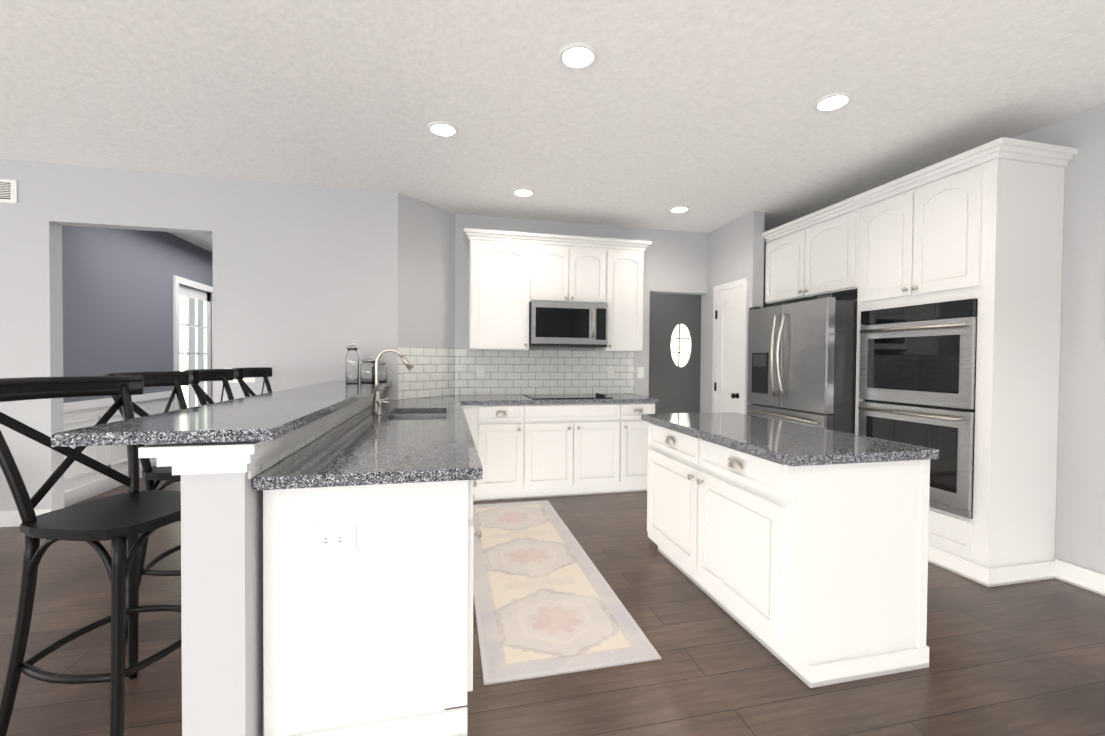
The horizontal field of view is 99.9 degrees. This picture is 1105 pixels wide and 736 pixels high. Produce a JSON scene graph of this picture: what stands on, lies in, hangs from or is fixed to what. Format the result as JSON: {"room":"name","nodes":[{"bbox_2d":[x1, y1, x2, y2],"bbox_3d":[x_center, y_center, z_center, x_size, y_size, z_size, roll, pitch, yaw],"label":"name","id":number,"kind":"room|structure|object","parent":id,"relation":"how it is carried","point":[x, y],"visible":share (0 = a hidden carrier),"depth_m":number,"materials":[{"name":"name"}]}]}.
{"room":"kitchen","nodes":[
{"label":"kitchen","id":0,"kind":"room"},
{"bbox_2d":[62,225,212,506],"bbox_3d":[-4.585,-0.219,5.720,0.150,2.720,4.430,0,1,-13],"label":"wall","id":1,"kind":"structure","parent":0,"point":[127,294],"depth_m":4.58,"materials":[{"name":"grey paint"}]},
{"bbox_2d":[0,159,397,510],"bbox_3d":[-4.554,-0.180,3.393,6.530,2.720,0.120,0,1,-13],"label":"wall","id":2,"kind":"structure","parent":0,"point":[305,285],"depth_m":3.77,"materials":[{"name":"grey paint"}]},
{"bbox_2d":[0,179,17,202],"bbox_3d":[-4.281,-1.308,3.367,0.640,0.170,0.012,0,1,-13],"label":"air vent","id":3,"kind":"object","parent":2,"relation":"in","point":[8,190],"visible":1,"depth_m":3.42,"materials":[{"name":"white"}]},
{"bbox_2d":[0,509,51,526],"bbox_3d":[-5.767,1.118,3.070,4.030,0.115,0.014,0,1,-13],"label":"baseboard","id":4,"kind":"structure","parent":2,"relation":"attached to","point":[7,518],"depth_m":3.46,"materials":[{"name":"white wood"}]},
{"bbox_2d":[228,379,238,382],"bbox_3d":[-2.595,0.106,3.779,0.072,0.025,0.013,0,1,-13],"label":"electrical outlet plate","id":5,"kind":"object","parent":2,"relation":"attached to","point":[234,380],"depth_m":3.78,"materials":[{"name":"white plastic"}]},
{"bbox_2d":[243,377,254,382],"bbox_3d":[-2.485,0.098,3.805,0.080,0.041,0.013,0,1,-13],"label":"electrical outlet plate","id":6,"kind":"object","parent":2,"relation":"attached to","point":[247,380],"depth_m":3.81,"materials":[{"name":"white plastic"}]},
{"bbox_2d":[397,193,454,399],"bbox_3d":[-1.192,-0.171,4.417,0.146,2.720,0.764,1,1,36],"label":"wall","id":7,"kind":"structure","parent":0,"point":[426,274],"depth_m":4.31,"materials":[{"name":"grey paint"}]},
{"bbox_2d":[398,346,454,399],"bbox_3d":[-1.163,0.040,4.353,0.008,0.469,0.680,1,1,34],"label":"backsplash","id":8,"kind":"structure","parent":7,"relation":"attached to","point":[418,380],"depth_m":4.33,"materials":[{"name":"tile"}]},
{"bbox_2d":[0,477,1104,735],"bbox_3d":[-1.352,1.252,2.092,12.200,0.050,13.000,0,1,-13],"label":"floor","id":9,"kind":"structure","parent":0,"point":[1022,659],"depth_m":1.92,"materials":[{"name":"brown wood"}]},
{"bbox_2d":[0,375,181,735],"bbox_3d":[-1.535,0.635,1.603,0.598,1.202,0.546,1,1,7],"label":"bar stool","id":10,"kind":"object","parent":9,"relation":"on","point":[122,521],"visible":0.75,"depth_m":1.48,"materials":[{"name":"black wood"}]},
{"bbox_2d":[103,371,188,642],"bbox_3d":[-1.776,0.622,2.276,0.598,1.202,0.546,0,1,-9],"label":"bar stool","id":11,"kind":"object","parent":9,"relation":"on","point":[176,380],"visible":0.25,"depth_m":2.14,"materials":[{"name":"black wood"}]},
{"bbox_2d":[184,369,233,404],"bbox_3d":[-1.917,0.611,2.890,0.598,1.202,0.546,0,1,-16],"label":"bar stool","id":12,"kind":"object","parent":9,"relation":"on","point":[197,376],"visible":0.23,"depth_m":2.92,"materials":[{"name":"black wood"}]},
{"bbox_2d":[232,367,271,396],"bbox_3d":[-2.057,0.600,3.501,0.598,1.202,0.546,0,1,-11],"label":"bar stool","id":13,"kind":"object","parent":9,"relation":"on","point":[240,374],"visible":0.27,"depth_m":3.55,"materials":[{"name":"black wood"}]},
{"bbox_2d":[138,388,384,735],"bbox_3d":[-1.280,0.702,2.644,0.274,1.033,2.835,0,1,-13],"label":"wall","id":14,"kind":"structure","parent":9,"relation":"on","point":[222,593],"depth_m":1.33,"materials":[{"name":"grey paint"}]},
{"bbox_2d":[51,381,391,446],"bbox_3d":[-1.325,0.155,2.605,0.495,0.033,2.868,0,1,-13],"label":"bar","id":15,"kind":"object","parent":14,"relation":"on","point":[271,416],"visible":1,"depth_m":1.43,"materials":[{"name":"stone"}]},
{"bbox_2d":[346,342,358,383],"bbox_3d":[-1.546,-0.040,3.583,0.096,0.320,0.096,0,1,-13],"label":"glass jar","id":16,"kind":"object","parent":15,"relation":"on","point":[352,366],"visible":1,"depth_m":3.55,"materials":[{"name":"white"}]},
{"bbox_2d":[360,356,374,382],"bbox_3d":[-1.482,0.010,3.753,0.136,0.216,0.136,0,1,-13],"label":"glass jar","id":17,"kind":"object","parent":15,"relation":"on","point":[367,370],"visible":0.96,"depth_m":3.70,"materials":[{"name":"white"}]},
{"bbox_2d":[379,359,386,381],"bbox_3d":[-1.455,0.020,3.903,0.120,0.190,0.120,0,1,-13],"label":"glass jar","id":18,"kind":"object","parent":15,"relation":"on","point":[382,372],"visible":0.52,"depth_m":3.87,"materials":[{"name":"white"}]},
{"bbox_2d":[248,401,372,478],"bbox_3d":[-1.195,0.245,2.697,0.008,0.114,2.747,0,1,-13],"label":"trim","id":19,"kind":"structure","parent":14,"relation":"attached to","point":[261,468],"depth_m":1.79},
{"bbox_2d":[263,480,478,735],"bbox_3d":[-0.632,0.801,1.732,0.639,0.874,0.475,0,1,-13],"label":"base cabinet","id":20,"kind":"object","parent":9,"relation":"on","point":[367,610],"depth_m":1.50,"materials":[{"name":"white wood"}]},
{"bbox_2d":[253,395,482,490],"bbox_3d":[-0.919,0.319,3.017,0.680,0.039,3.193,0,1,-13],"label":"countertop","id":21,"kind":"structure","parent":20,"relation":"on","point":[366,446],"depth_m":1.76,"materials":[{"name":"stone"}]},
{"bbox_2d":[376,401,389,414],"bbox_3d":[-1.081,0.254,2.956,0.084,0.092,0.036,0,1,-13],"label":"soap dispenser","id":22,"kind":"object","parent":21,"relation":"on","point":[379,408],"visible":1,"depth_m":2.94,"materials":[{"name":"silver metal"}]},
{"bbox_2d":[372,349,413,412],"bbox_3d":[-1.057,0.085,3.079,0.268,0.426,0.086,0,1,-13],"label":"faucet","id":23,"kind":"object","parent":21,"relation":"on","point":[408,365],"visible":0.94,"depth_m":3.06,"materials":[{"name":"silver metal"}]},
{"bbox_2d":[389,413,446,419],"bbox_3d":[-0.890,0.439,3.065,0.394,0.200,0.704,0,1,-13],"label":"sink","id":24,"kind":"object","parent":21,"relation":"in","point":[423,416],"visible":0.04,"depth_m":3.39,"materials":[{"name":"silver metal"}]},
{"bbox_2d":[462,404,525,501],"bbox_3d":[-0.601,0.757,4.409,0.558,0.874,0.638,0,1,-13],"label":"base cabinet","id":25,"kind":"object","parent":9,"relation":"on","point":[498,432],"depth_m":4.12,"materials":[{"name":"white wood"}]},
{"bbox_2d":[473,500,660,684],"bbox_3d":[-0.155,1.217,2.999,0.750,0.008,2.265,0,1,-13],"label":"rug","id":26,"kind":"object","parent":9,"relation":"on","point":[547,602],"visible":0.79,"depth_m":2.40,"materials":[{"name":"beige fabric"}]},
{"bbox_2d":[526,403,621,497],"bbox_3d":[0.119,0.760,4.574,0.918,0.874,0.638,0,1,-13],"label":"base cabinet","id":27,"kind":"object","parent":9,"relation":"on","point":[537,450],"depth_m":4.28,"materials":[{"name":"white wood"}]},
{"bbox_2d":[461,394,659,404],"bbox_3d":[0.044,0.302,4.542,1.860,0.039,0.650,0,1,-13],"label":"countertop","id":28,"kind":"structure","parent":27,"relation":"on","point":[617,398],"depth_m":4.29,"materials":[{"name":"stone"}]},
{"bbox_2d":[524,393,612,398],"bbox_3d":[0.143,0.266,4.582,0.780,0.031,0.500,0,1,-13],"label":"cooktop","id":29,"kind":"object","parent":28,"relation":"in","point":[558,396],"visible":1,"depth_m":4.50,"materials":[{"name":"black glass"}]},
{"bbox_2d":[622,403,654,492],"bbox_3d":[0.741,0.763,4.717,0.360,0.874,0.638,0,1,-13],"label":"base cabinet","id":30,"kind":"object","parent":9,"relation":"on","point":[635,446],"depth_m":4.41,"materials":[{"name":"white wood"}]},
{"bbox_2d":[647,422,929,687],"bbox_3d":[1.083,0.802,2.509,0.710,0.874,1.340,0,1,-13],"label":"kitchen island","id":31,"kind":"object","parent":9,"relation":"on","point":[812,576],"visible":0.98,"depth_m":1.91,"materials":[{"name":"white wood"}]},
{"bbox_2d":[641,412,938,465],"bbox_3d":[1.098,0.343,2.524,0.707,0.039,1.400,0,1,-13],"label":"island countertop","id":32,"kind":"structure","parent":31,"relation":"on","point":[789,443],"depth_m":2.13,"materials":[{"name":"stone"}]},
{"bbox_2d":[747,295,856,433],"bbox_3d":[2.263,0.333,4.005,0.824,1.780,0.935,0,1,-13],"label":"refrigerator","id":33,"kind":"object","parent":9,"relation":"on","point":[802,362],"visible":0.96,"depth_m":3.67,"materials":[{"name":"silver metal"}]},
{"bbox_2d":[855,158,1064,586],"bbox_3d":[2.627,0.026,3.119,0.570,2.430,0.912,0,1,-13],"label":"tall cabinet","id":34,"kind":"object","parent":9,"relation":"on","point":[988,235],"visible":0.73,"depth_m":2.71,"materials":[{"name":"white wood"}]},
{"bbox_2d":[858,299,977,518],"bbox_3d":[2.570,0.235,3.132,0.535,1.294,0.754,0,1,-13],"label":"double wall oven","id":35,"kind":"object","parent":34,"relation":"in","point":[917,383],"visible":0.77,"depth_m":2.94,"materials":[{"name":"silver metal"}]},
{"bbox_2d":[0,0,1104,252],"bbox_3d":[-1.330,-1.518,2.046,12.200,0.050,13.000,0,1,-13],"label":"ceiling","id":36,"kind":"structure","parent":0,"point":[708,114],"depth_m":2.52,"materials":[{"name":"white paint"}]},
{"bbox_2d":[427,121,457,136],"bbox_3d":[-0.688,-1.496,2.912,0.179,0.011,0.179,1,1,32],"label":"recessed light","id":37,"kind":"object","parent":36,"relation":"in","point":[438,128],"depth_m":2.89,"materials":[{"name":"white plastic"}]},
{"bbox_2d":[513,188,534,196],"bbox_3d":[-0.249,-1.510,3.997,0.179,0.011,0.179,1,1,32],"label":"recessed light","id":38,"kind":"object","parent":36,"relation":"in","point":[522,192],"depth_m":3.99,"materials":[{"name":"white plastic"}]},
{"bbox_2d":[558,42,597,69],"bbox_3d":[0.121,-1.478,2.205,0.179,0.011,0.179,1,1,32],"label":"recessed light","id":39,"kind":"object","parent":36,"relation":"in","point":[578,55],"depth_m":2.19,"materials":[{"name":"white plastic"}]},
{"bbox_2d":[669,206,689,212],"bbox_3d":[1.204,-1.506,4.413,0.179,0.011,0.179,1,1,32],"label":"recessed light","id":40,"kind":"object","parent":36,"relation":"in","point":[677,209],"depth_m":4.40,"materials":[{"name":"white plastic"}]},
{"bbox_2d":[813,92,852,111],"bbox_3d":[1.554,-1.472,2.575,0.179,0.011,0.179,1,1,32],"label":"recessed light","id":41,"kind":"object","parent":36,"relation":"in","point":[837,100],"depth_m":2.56,"materials":[{"name":"white plastic"}]},
{"bbox_2d":[455,214,707,395],"bbox_3d":[0.370,-0.168,5.005,2.790,2.720,0.120,0,1,-13],"label":"wall","id":42,"kind":"structure","parent":0,"point":[675,262],"depth_m":5.08,"materials":[{"name":"grey paint"}]},
{"bbox_2d":[477,365,483,376],"bbox_3d":[-0.726,0.034,4.683,0.075,0.120,0.009,0,1,-13],"label":"electrical outlet plate","id":43,"kind":"object","parent":42,"relation":"attached to","point":[480,368],"depth_m":4.68,"materials":[{"name":"white plastic"}]},
{"bbox_2d":[467,232,530,350],"bbox_3d":[-0.531,-0.705,4.550,0.565,1.054,0.343,0,1,-13],"label":"upper cabinet","id":44,"kind":"object","parent":42,"relation":"attached to","point":[511,275],"depth_m":4.39,"materials":[{"name":"white wood"}]},
{"bbox_2d":[455,348,633,394],"bbox_3d":[-0.044,0.041,4.848,1.906,0.469,0.007,0,1,-13],"label":"backsplash","id":45,"kind":"structure","parent":42,"relation":"attached to","point":[531,371],"depth_m":4.83,"materials":[{"name":"tile"}]},
{"bbox_2d":[531,236,606,351],"bbox_3d":[0.120,-0.703,4.699,0.770,1.054,0.343,0,1,-13],"label":"upper cabinet","id":46,"kind":"object","parent":42,"relation":"attached to","point":[561,270],"depth_m":4.53,"materials":[{"name":"white wood"}]},
{"bbox_2d":[529,301,607,347],"bbox_3d":[0.131,-0.423,4.645,0.756,0.427,0.463,0,1,-13],"label":"microwave","id":47,"kind":"object","parent":46,"relation":"attached to","point":[552,324],"visible":0.98,"depth_m":4.46,"materials":[{"name":"silver metal"}]},
{"bbox_2d":[607,366,613,377],"bbox_3d":[0.624,0.044,4.993,0.075,0.120,0.009,0,1,-13],"label":"electrical outlet plate","id":48,"kind":"object","parent":42,"relation":"attached to","point":[610,371],"depth_m":4.99,"materials":[{"name":"white plastic"}]},
{"bbox_2d":[607,244,646,351],"bbox_3d":[0.692,-0.700,4.830,0.405,1.054,0.343,0,1,-13],"label":"upper cabinet","id":49,"kind":"object","parent":42,"relation":"attached to","point":[625,262],"depth_m":4.67,"materials":[{"name":"white wood"}]},
{"bbox_2d":[637,367,643,377],"bbox_3d":[0.964,0.050,5.076,0.075,0.120,0.014,0,1,-13],"label":"electrical outlet plate","id":50,"kind":"object","parent":42,"relation":"attached to","point":[640,370],"depth_m":5.07,"materials":[{"name":"white plastic"}]},
{"bbox_2d":[649,293,700,413],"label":"door","id":51,"kind":"structure","parent":0,"point":[674,349],"depth_m":6.36,"materials":[{"name":"grey paint"}]},
{"bbox_2d":[700,211,764,412],"bbox_3d":[2.204,-0.154,5.016,0.790,2.720,0.920,0,1,-13],"label":"wall","id":52,"kind":"structure","parent":0,"point":[735,249],"depth_m":4.84,"materials":[{"name":"grey paint"}]},
{"bbox_2d":[712,278,748,413],"bbox_3d":[1.800,0.160,4.819,0.084,2.092,0.579,0,1,-13],"label":"pantry door","id":53,"kind":"structure","parent":52,"relation":"in","point":[730,346],"depth_m":4.80,"materials":[{"name":"white wood"}]},
{"bbox_2d":[763,103,1104,573],"bbox_3d":[3.452,-0.079,1.076,0.120,2.720,8.920,0,1,-13],"label":"wall","id":54,"kind":"structure","parent":0,"point":[1080,518],"depth_m":2.65,"materials":[{"name":"grey paint"}]},
{"bbox_2d":[762,193,889,304],"bbox_3d":[2.433,-0.951,4.054,0.538,0.680,1.028,0,1,-13],"label":"upper cabinet","id":55,"kind":"object","parent":54,"relation":"attached to","point":[812,256],"depth_m":3.89,"materials":[{"name":"white wood"}]},
{"bbox_2d":[1054,559,1104,595],"bbox_3d":[3.682,1.248,-0.250,0.014,0.115,6.185,0,1,-13],"label":"baseboard","id":56,"kind":"structure","parent":54,"relation":"attached to","point":[1082,577],"depth_m":2.65,"materials":[{"name":"white wood"}]}
]}

